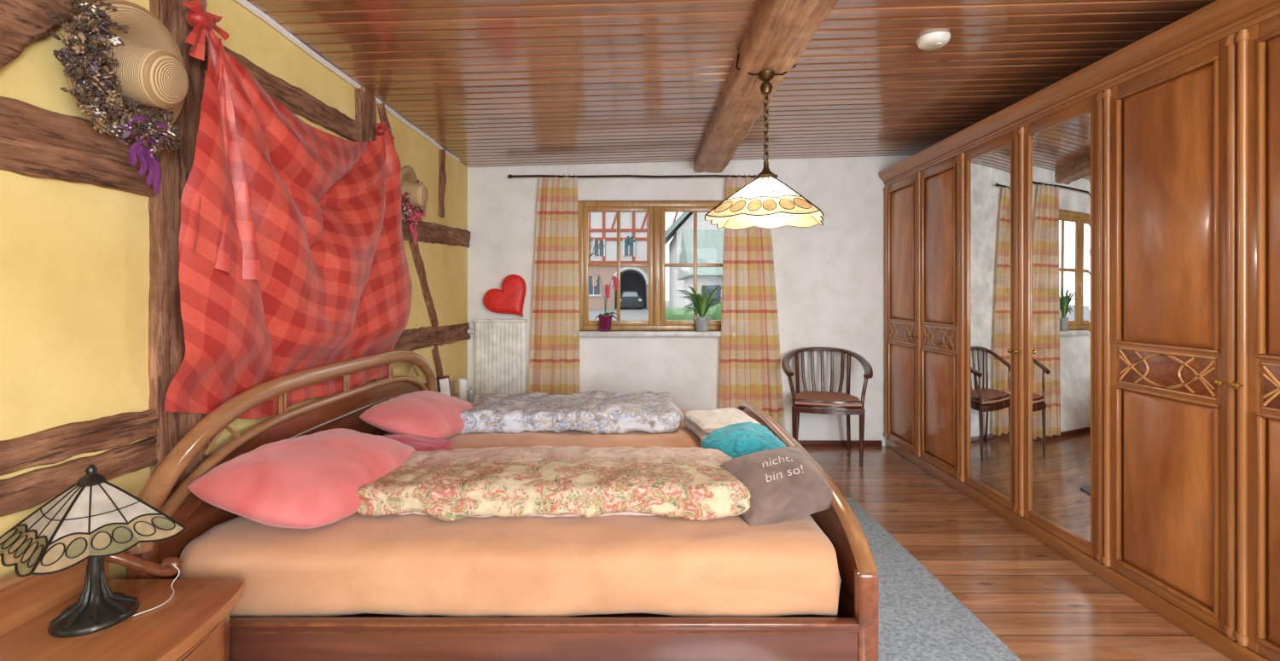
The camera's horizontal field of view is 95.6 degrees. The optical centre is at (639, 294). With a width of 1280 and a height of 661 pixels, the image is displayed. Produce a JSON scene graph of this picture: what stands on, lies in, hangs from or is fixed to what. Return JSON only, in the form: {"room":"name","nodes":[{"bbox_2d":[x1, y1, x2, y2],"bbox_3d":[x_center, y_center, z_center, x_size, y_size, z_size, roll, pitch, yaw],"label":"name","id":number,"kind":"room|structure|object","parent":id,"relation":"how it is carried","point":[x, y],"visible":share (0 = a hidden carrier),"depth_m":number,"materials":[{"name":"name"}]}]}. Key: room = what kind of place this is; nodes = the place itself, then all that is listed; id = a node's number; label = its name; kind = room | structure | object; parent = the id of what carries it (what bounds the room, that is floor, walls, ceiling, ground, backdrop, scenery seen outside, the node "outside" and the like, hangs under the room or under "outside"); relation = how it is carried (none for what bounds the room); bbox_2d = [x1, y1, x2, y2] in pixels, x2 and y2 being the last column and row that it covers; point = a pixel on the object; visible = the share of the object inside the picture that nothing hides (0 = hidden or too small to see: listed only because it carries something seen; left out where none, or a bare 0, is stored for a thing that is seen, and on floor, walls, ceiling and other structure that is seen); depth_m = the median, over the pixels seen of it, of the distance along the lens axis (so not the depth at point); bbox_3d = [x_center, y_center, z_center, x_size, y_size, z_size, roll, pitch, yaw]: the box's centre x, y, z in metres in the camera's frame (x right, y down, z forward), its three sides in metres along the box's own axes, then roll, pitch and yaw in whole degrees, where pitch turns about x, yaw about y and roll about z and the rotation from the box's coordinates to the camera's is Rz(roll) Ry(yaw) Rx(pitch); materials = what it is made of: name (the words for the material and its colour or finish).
{"room":"bedroom","nodes":[
{"label":"bedroom","id":0,"kind":"room"},
{"bbox_2d":[0,0,467,579],"bbox_3d":[-1.650,0.090,1.600,0.300,2.460,7.600,0,0,0],"label":"wall","id":1,"kind":"structure","parent":0,"point":[74,257],"depth_m":1.59,"materials":[{"name":"yellow paint"}]},
{"bbox_2d":[0,0,104,69],"bbox_3d":[-1.485,-0.699,1.398,0.038,0.536,0.514,0,0,0],"label":"timber beam","id":2,"kind":"structure","parent":1,"relation":"attached to","point":[23,23],"depth_m":1.39,"materials":[{"name":"brown wood"}]},
{"bbox_2d":[0,132,155,197],"bbox_3d":[-1.486,-0.324,-0.065,0.040,0.138,3.671,0,0,0],"label":"timber beam","id":3,"kind":"structure","parent":1,"relation":"attached to","point":[27,156],"depth_m":1.50,"materials":[{"name":"brown wood"}]},
{"bbox_2d":[0,96,156,165],"bbox_3d":[-1.487,-0.414,-0.065,0.045,0.121,3.671,0,0,0],"label":"timber beam","id":4,"kind":"structure","parent":1,"relation":"attached to","point":[17,117],"depth_m":1.47,"materials":[{"name":"brown wood"}]},
{"bbox_2d":[0,437,158,517],"bbox_3d":[-1.488,0.464,-0.050,0.039,0.118,3.700,0,0,0],"label":"timber beam","id":5,"kind":"structure","parent":1,"relation":"attached to","point":[29,490],"depth_m":1.49,"materials":[{"name":"brown wood"}]},
{"bbox_2d":[0,409,158,476],"bbox_3d":[-1.486,0.375,-0.050,0.043,0.126,3.701,0,0,0],"label":"timber beam","id":6,"kind":"structure","parent":1,"relation":"attached to","point":[56,445],"depth_m":1.52,"materials":[{"name":"brown wood"}]},
{"bbox_2d":[45,0,188,194],"bbox_3d":[-1.358,-0.539,1.580,0.162,0.502,0.411,0,0,0],"label":"straw hat","id":7,"kind":"object","parent":1,"relation":"hanging from","point":[125,71],"visible":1,"depth_m":1.53,"materials":[{"name":"beige wicker"}]},
{"bbox_2d":[147,0,208,494],"bbox_3d":[-1.483,0.105,1.874,0.042,2.430,0.210,0,0,0],"label":"timber beam","id":8,"kind":"structure","parent":1,"relation":"attached to","point":[166,344],"depth_m":1.82,"materials":[{"name":"brown wood"}]},
{"bbox_2d":[203,36,360,142],"bbox_3d":[-1.486,-0.840,2.515,0.039,0.135,1.052,0,0,0],"label":"timber beam","id":9,"kind":"structure","parent":1,"relation":"attached to","point":[298,101],"depth_m":2.53,"materials":[{"name":"brown wood"}]},
{"bbox_2d":[164,0,412,418],"bbox_3d":[-1.369,-0.227,2.595,0.189,1.442,1.690,0,0,0],"label":"drape","id":10,"kind":"object","parent":1,"relation":"hanging from","point":[293,258],"visible":0.94,"depth_m":2.16,"materials":[{"name":"red fabric"}]},
{"bbox_2d":[234,0,459,161],"bbox_3d":[-1.488,-1.095,1.425,0.024,0.036,6.650,0,0,0],"label":"trim","id":11,"kind":"structure","parent":1,"relation":"attached to","point":[250,7],"depth_m":2.68,"materials":[{"name":"white paint"}]},
{"bbox_2d":[354,85,377,384],"bbox_3d":[-1.482,0.105,3.152,0.045,2.430,0.209,0,0,0],"label":"timber beam","id":12,"kind":"structure","parent":1,"relation":"attached to","point":[365,105],"depth_m":3.12,"materials":[{"name":"brown wood"}]},
{"bbox_2d":[376,102,395,150],"bbox_3d":[-1.486,-0.842,3.497,0.036,0.553,0.394,0,0,0],"label":"timber beam","id":13,"kind":"structure","parent":1,"relation":"attached to","point":[381,110],"depth_m":3.35,"materials":[{"name":"brown wood"}]},
{"bbox_2d":[401,165,428,245],"bbox_3d":[-1.370,-0.539,3.524,0.154,0.476,0.399,0,0,0],"label":"straw hat","id":14,"kind":"object","parent":1,"relation":"hanging from","point":[414,194],"visible":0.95,"depth_m":3.48,"materials":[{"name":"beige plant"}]},
{"bbox_2d":[408,240,438,328],"bbox_3d":[-1.487,-0.064,4.018,0.034,0.646,0.507,0,0,0],"label":"timber beam","id":15,"kind":"structure","parent":1,"relation":"attached to","point":[419,264],"depth_m":3.98,"materials":[{"name":"brown wood"}]},
{"bbox_2d":[393,322,470,351],"bbox_3d":[-1.487,0.303,4.220,0.034,0.176,1.642,0,0,0],"label":"timber beam","id":16,"kind":"structure","parent":1,"relation":"attached to","point":[410,340],"depth_m":4.10,"materials":[{"name":"brown wood"}]},
{"bbox_2d":[401,219,470,247],"bbox_3d":[-1.486,-0.439,4.170,0.039,0.222,1.747,0,0,0],"label":"timber beam","id":17,"kind":"structure","parent":1,"relation":"attached to","point":[433,233],"depth_m":4.24,"materials":[{"name":"brown wood"}]},
{"bbox_2d":[431,345,443,377],"bbox_3d":[-1.490,0.655,4.356,0.030,0.572,0.358,0,0,0],"label":"timber beam","id":18,"kind":"structure","parent":1,"relation":"attached to","point":[438,364],"depth_m":4.25,"materials":[{"name":"brown wood"}]},
{"bbox_2d":[437,146,446,217],"bbox_3d":[-1.487,-0.840,4.359,0.033,0.523,0.103,0,0,0],"label":"timber beam","id":19,"kind":"structure","parent":1,"relation":"attached to","point":[442,176],"depth_m":4.34,"materials":[{"name":"brown wood"}]},
{"bbox_2d":[467,155,912,446],"bbox_3d":[0.650,0.020,5.225,4.300,2.600,0.350,0,0,0],"label":"wall","id":20,"kind":"structure","parent":0,"point":[829,277],"depth_m":5.05,"materials":[{"name":"white paint"}]},
{"bbox_2d":[507,174,778,178],"bbox_3d":[0.025,-1.012,4.998,2.310,0.037,0.096,0,0,0],"label":"curtain rod","id":21,"kind":"object","parent":20,"relation":"attached to","point":[509,176],"visible":0.77,"depth_m":4.96,"materials":[{"name":"black metal"}]},
{"bbox_2d":[528,174,579,395],"bbox_3d":[-0.736,0.117,4.936,0.458,2.286,0.093,0,0,0],"label":"curtain","id":22,"kind":"object","parent":21,"relation":"hanging from","point":[554,367],"visible":0.86,"depth_m":4.94,"materials":[{"name":"yellow fabric"}]},
{"bbox_2d":[718,174,785,429],"bbox_3d":[0.957,0.117,4.939,0.581,2.286,0.092,0,0,0],"label":"curtain","id":23,"kind":"object","parent":21,"relation":"hanging from","point":[751,369],"visible":0.73,"depth_m":4.93,"materials":[{"name":"orange fabric"}]},
{"bbox_2d":[578,201,722,330],"bbox_3d":[0.150,-0.250,5.135,1.390,1.140,0.110,0,0,0],"label":"window","id":24,"kind":"structure","parent":20,"relation":"in","point":[656,210],"depth_m":5.12,"materials":[{"name":"brown wood"}]},
{"bbox_2d":[624,206,635,245],"bbox_3d":[-0.085,-0.598,5.095,0.100,0.343,0.015,0,0,0],"label":"suncatcher","id":25,"kind":"object","parent":24,"relation":"hanging from","point":[629,241],"visible":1,"depth_m":5.09,"materials":[{"name":"teal glass"}]},
{"bbox_2d":[574,330,735,337],"bbox_3d":[0.150,0.343,5.048,1.430,0.045,0.175,0,0,0],"label":"window sill","id":26,"kind":"structure","parent":20,"relation":"attached to","point":[595,333],"depth_m":4.96,"materials":[{"name":"stone"}]},
{"bbox_2d":[591,271,620,331],"bbox_3d":[-0.288,0.059,5.024,0.231,0.521,0.129,0,0,23],"label":"potted orchid","id":27,"kind":"object","parent":26,"relation":"on","point":[605,319],"visible":1,"depth_m":5.01,"materials":[{"name":"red plant"}]},
{"bbox_2d":[676,285,722,331],"bbox_3d":[0.526,0.119,5.010,0.453,0.400,0.216,0,0,16],"label":"spider plant","id":28,"kind":"object","parent":26,"relation":"on","point":[701,303],"visible":0.96,"depth_m":5.01,"materials":[{"name":"green plant"}]},
{"bbox_2d":[797,440,882,446],"bbox_3d":[0.300,1.295,5.041,3.600,0.050,0.018,0,0,0],"label":"baseboard","id":29,"kind":"structure","parent":20,"relation":"attached to","point":[804,443],"depth_m":5.03,"materials":[{"name":"brown wood"}]},
{"bbox_2d":[246,0,1216,167],"bbox_3d":[0.650,-1.276,1.600,4.900,0.343,7.600,0,0,0],"label":"ceiling","id":30,"kind":"structure","parent":0,"point":[492,83],"depth_m":2.92,"materials":[{"name":"brown wood"}]},
{"bbox_2d":[704,52,824,230],"bbox_3d":[0.600,-0.747,2.760,0.522,0.817,0.522,0,0,17],"label":"pendant lamp","id":31,"kind":"object","parent":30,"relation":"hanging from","point":[765,201],"visible":1,"depth_m":2.68,"materials":[{"name":"beige glass"}]},
{"bbox_2d":[693,0,838,173],"bbox_3d":[0.599,-1.109,1.575,0.265,0.125,6.950,0,0,0],"label":"ceiling beam","id":32,"kind":"structure","parent":30,"relation":"attached to","point":[779,32],"depth_m":2.70,"materials":[{"name":"brown wood"}]},
{"bbox_2d":[915,31,950,50],"bbox_3d":[1.354,-1.165,2.680,0.144,0.042,0.144,0,0,0],"label":"smoke detector","id":33,"kind":"object","parent":30,"relation":"attached to","point":[935,40],"visible":1,"depth_m":2.64,"materials":[{"name":"white plastic"}]},
{"bbox_2d":[802,446,1233,660],"bbox_3d":[0.650,1.380,1.600,4.900,0.120,7.600,0,0,0],"label":"floor","id":34,"kind":"structure","parent":0,"point":[1041,604],"depth_m":2.75,"materials":[{"name":"brown wood"}]},
{"bbox_2d":[0,552,245,660],"bbox_3d":[-1.242,0.984,1.282,0.467,0.673,0.607,0,0,0],"label":"nightstand","id":35,"kind":"object","parent":34,"relation":"on","point":[194,625],"visible":0.73,"depth_m":1.38,"materials":[{"name":"brown wood"}]},
{"bbox_2d":[0,464,186,638],"bbox_3d":[-1.300,0.589,1.375,0.290,0.371,0.290,0,0,30],"label":"table lamp","id":36,"kind":"object","parent":35,"relation":"on","point":[94,519],"visible":1,"depth_m":1.33,"materials":[{"name":"beige glass"}]},
{"bbox_2d":[133,564,180,616],"bbox_3d":[-1.212,0.746,1.475,0.044,0.053,0.166,0,0,-12],"label":"power cord","id":37,"kind":"object","parent":35,"relation":"on","point":[171,564],"visible":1,"depth_m":1.48,"materials":[{"name":"white plastic"}]},
{"bbox_2d":[449,378,503,401],"bbox_3d":[-1.242,0.985,4.270,0.467,0.671,0.562,0,0,0],"label":"nightstand","id":38,"kind":"object","parent":34,"relation":"on","point":[452,381],"visible":0.06,"depth_m":4.49,"materials":[{"name":"brown wood"}]},
{"bbox_2d":[436,375,451,395],"bbox_3d":[-1.400,0.680,4.148,0.047,0.188,0.110,0,0,28],"label":"picture frame","id":39,"kind":"object","parent":38,"relation":"on","point":[443,382],"visible":0.56,"depth_m":4.14,"materials":[{"name":"brown wood"}]},
{"bbox_2d":[458,378,468,401],"bbox_3d":[-1.280,0.694,4.200,0.072,0.160,0.072,0,0,0],"label":"candle","id":40,"kind":"object","parent":38,"relation":"on","point":[462,383],"visible":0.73,"depth_m":4.17,"materials":[{"name":"white wax"}]},
{"bbox_2d":[467,386,474,403],"bbox_3d":[-1.200,0.714,4.120,0.048,0.120,0.048,0,0,0],"label":"bottle","id":41,"kind":"object","parent":38,"relation":"on","point":[471,392],"visible":0.8,"depth_m":4.10,"materials":[{"name":"glass"}]},
{"bbox_2d":[467,319,527,395],"bbox_3d":[-1.230,0.766,4.997,0.501,1.108,0.083,0,0,0],"label":"radiator","id":42,"kind":"object","parent":34,"relation":"on","point":[499,344],"visible":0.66,"depth_m":4.98,"materials":[{"name":"metal"}]},
{"bbox_2d":[482,274,526,317],"bbox_3d":[-1.157,0.014,4.967,0.359,0.370,0.122,0,0,0],"label":"heart decoration","id":43,"kind":"object","parent":42,"relation":"on","point":[510,300],"visible":1,"depth_m":4.92,"materials":[{"name":"red fabric"}]},
{"bbox_2d":[125,349,879,660],"bbox_3d":[-0.392,0.817,2.784,2.137,1.005,2.373,0,0,0],"label":"double bed","id":44,"kind":"object","parent":34,"relation":"on","point":[852,635],"visible":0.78,"depth_m":1.64,"materials":[{"name":"brown wood"}]},
{"bbox_2d":[179,512,841,617],"bbox_3d":[-0.393,0.850,2.212,2.004,0.250,1.059,0,0,0],"label":"mattress","id":45,"kind":"object","parent":44,"relation":"on","point":[408,565],"visible":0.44,"depth_m":1.70,"materials":[{"name":"fabric"}]},
{"bbox_2d":[187,428,416,529],"bbox_3d":[-1.110,0.627,2.060,0.485,0.232,0.754,0,0,10],"label":"pillow","id":46,"kind":"object","parent":45,"relation":"on","point":[313,480],"visible":0.85,"depth_m":1.81,"materials":[{"name":"pink fabric"}]},
{"bbox_2d":[383,434,453,451],"bbox_3d":[-1.040,0.686,2.580,0.352,0.094,0.353,0,0,0],"label":"cushion","id":47,"kind":"object","parent":45,"relation":"on","point":[425,444],"visible":0.4,"depth_m":2.60,"materials":[{"name":"pink fabric"}]},
{"bbox_2d":[356,445,750,521],"bbox_3d":[-0.289,0.661,2.224,1.314,0.137,0.775,0,0,0],"label":"duvet","id":48,"kind":"object","parent":45,"relation":"on","point":[690,484],"visible":0.98,"depth_m":1.88,"materials":[{"name":"beige fabric"}]},
{"bbox_2d":[700,422,786,458],"bbox_3d":[0.440,0.643,2.399,0.301,0.188,0.295,0,0,-30],"label":"cushion","id":49,"kind":"object","parent":45,"relation":"on","point":[737,439],"visible":0.52,"depth_m":2.35,"materials":[{"name":"teal fabric"}]},
{"bbox_2d":[719,446,833,526],"bbox_3d":[0.465,0.649,1.989,0.322,0.192,0.277,0,0,-13],"label":"cushion","id":50,"kind":"object","parent":45,"relation":"on","point":[783,485],"visible":0.88,"depth_m":1.91,"materials":[{"name":"brown fabric"}]},
{"bbox_2d":[383,409,711,451],"bbox_3d":[-0.390,0.848,3.283,2.005,0.253,1.068,0,0,0],"label":"mattress","id":51,"kind":"object","parent":44,"relation":"on","point":[683,437],"visible":0.17,"depth_m":2.93,"materials":[{"name":"fabric"}]},
{"bbox_2d":[358,390,472,439],"bbox_3d":[-1.120,0.632,3.070,0.455,0.196,0.719,0,0,0],"label":"pillow","id":52,"kind":"object","parent":51,"relation":"on","point":[432,414],"visible":0.77,"depth_m":2.83,"materials":[{"name":"pink fabric"}]},
{"bbox_2d":[459,390,684,434],"bbox_3d":[-0.384,0.662,3.352,1.264,0.135,0.696,0,0,0],"label":"duvet","id":53,"kind":"object","parent":51,"relation":"on","point":[595,412],"visible":0.98,"depth_m":3.05,"materials":[{"name":"white fabric"}]},
{"bbox_2d":[684,407,761,441],"bbox_3d":[0.430,0.676,3.017,0.333,0.104,0.430,0,0,-9],"label":"folded blanket","id":54,"kind":"object","parent":51,"relation":"on","point":[701,423],"visible":0.62,"depth_m":2.98,"materials":[{"name":"beige fabric"}]},
{"bbox_2d":[781,347,872,466],"bbox_3d":[1.504,0.887,4.719,0.688,0.874,0.563,0,0,12],"label":"armchair","id":55,"kind":"object","parent":34,"relation":"on","point":[826,403],"visible":0.98,"depth_m":4.63,"materials":[{"name":"brown wood"}]},
{"bbox_2d":[844,497,1021,660],"bbox_3d":[1.042,1.313,2.070,0.645,0.011,3.340,0,0,0],"label":"rug","id":56,"kind":"object","parent":34,"relation":"on","point":[920,619],"visible":0.46,"depth_m":2.35,"materials":[{"name":"grey carpet"}]},
{"bbox_2d":[878,0,1279,660],"bbox_3d":[2.420,0.129,2.955,0.700,2.382,4.152,0,0,0],"label":"wardrobe","id":57,"kind":"object","parent":34,"relation":"on","point":[1082,277],"visible":1,"depth_m":2.55,"materials":[{"name":"brown wood"}]},
{"label":"outside","id":58,"kind":"structure","parent":0,"visible":0},
{"bbox_2d":[588,301,669,320],"bbox_3d":[0.000,1.120,47.825,120.000,0.200,84.350,0,0,0],"label":"ground","id":59,"kind":"structure","parent":58,"point":[626,313],"depth_m":32.26,"materials":[{"name":"concrete"}]},
{"bbox_2d":[588,236,604,257],"bbox_3d":[-2.837,-0.947,25.862,2.425,3.937,1.770,0,0,19],"label":"bare tree","id":60,"kind":"object","parent":59,"relation":"on","point":[599,244],"visible":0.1,"depth_m":25.85,"materials":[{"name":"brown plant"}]},
{"bbox_2d":[620,291,642,309],"bbox_3d":[-0.650,0.413,39.876,1.656,1.214,3.448,0,0,0],"label":"parked car","id":61,"kind":"object","parent":59,"relation":"on","point":[628,299],"visible":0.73,"depth_m":38.20,"materials":[{"name":"paint"}]},
{"bbox_2d":[588,212,678,308],"bbox_3d":[-5.860,-4.830,43.900,17.280,11.700,9.400,0,0,0],"label":"half-timbered house","id":62,"kind":"structure","parent":59,"relation":"on","point":[602,226],"depth_m":39.75,"materials":[{"name":"white paint"}]},
{"bbox_2d":[665,301,721,319],"bbox_3d":[-0.751,0.718,20.361,15.013,1.077,4.014,0,0,43],"label":"hedge","id":63,"kind":"object","parent":59,"relation":"on","point":[715,312],"visible":0.06,"depth_m":16.21,"materials":[{"name":"green plant"}]},
{"bbox_2d":[665,212,724,308],"bbox_3d":[5.450,-3.230,34.100,8.600,8.500,9.000,0,0,0],"label":"gabled house","id":64,"kind":"structure","parent":59,"relation":"on","point":[685,221],"depth_m":30.00,"materials":[{"name":"white paint"}]},
{"bbox_2d":[677,229,724,308],"bbox_3d":[4.500,-0.630,20.500,6.000,3.300,5.800,0,0,0],"label":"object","id":65,"kind":"object","parent":59,"relation":"on","point":[710,242],"visible":0.21,"depth_m":19.04,"materials":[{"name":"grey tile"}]}
]}

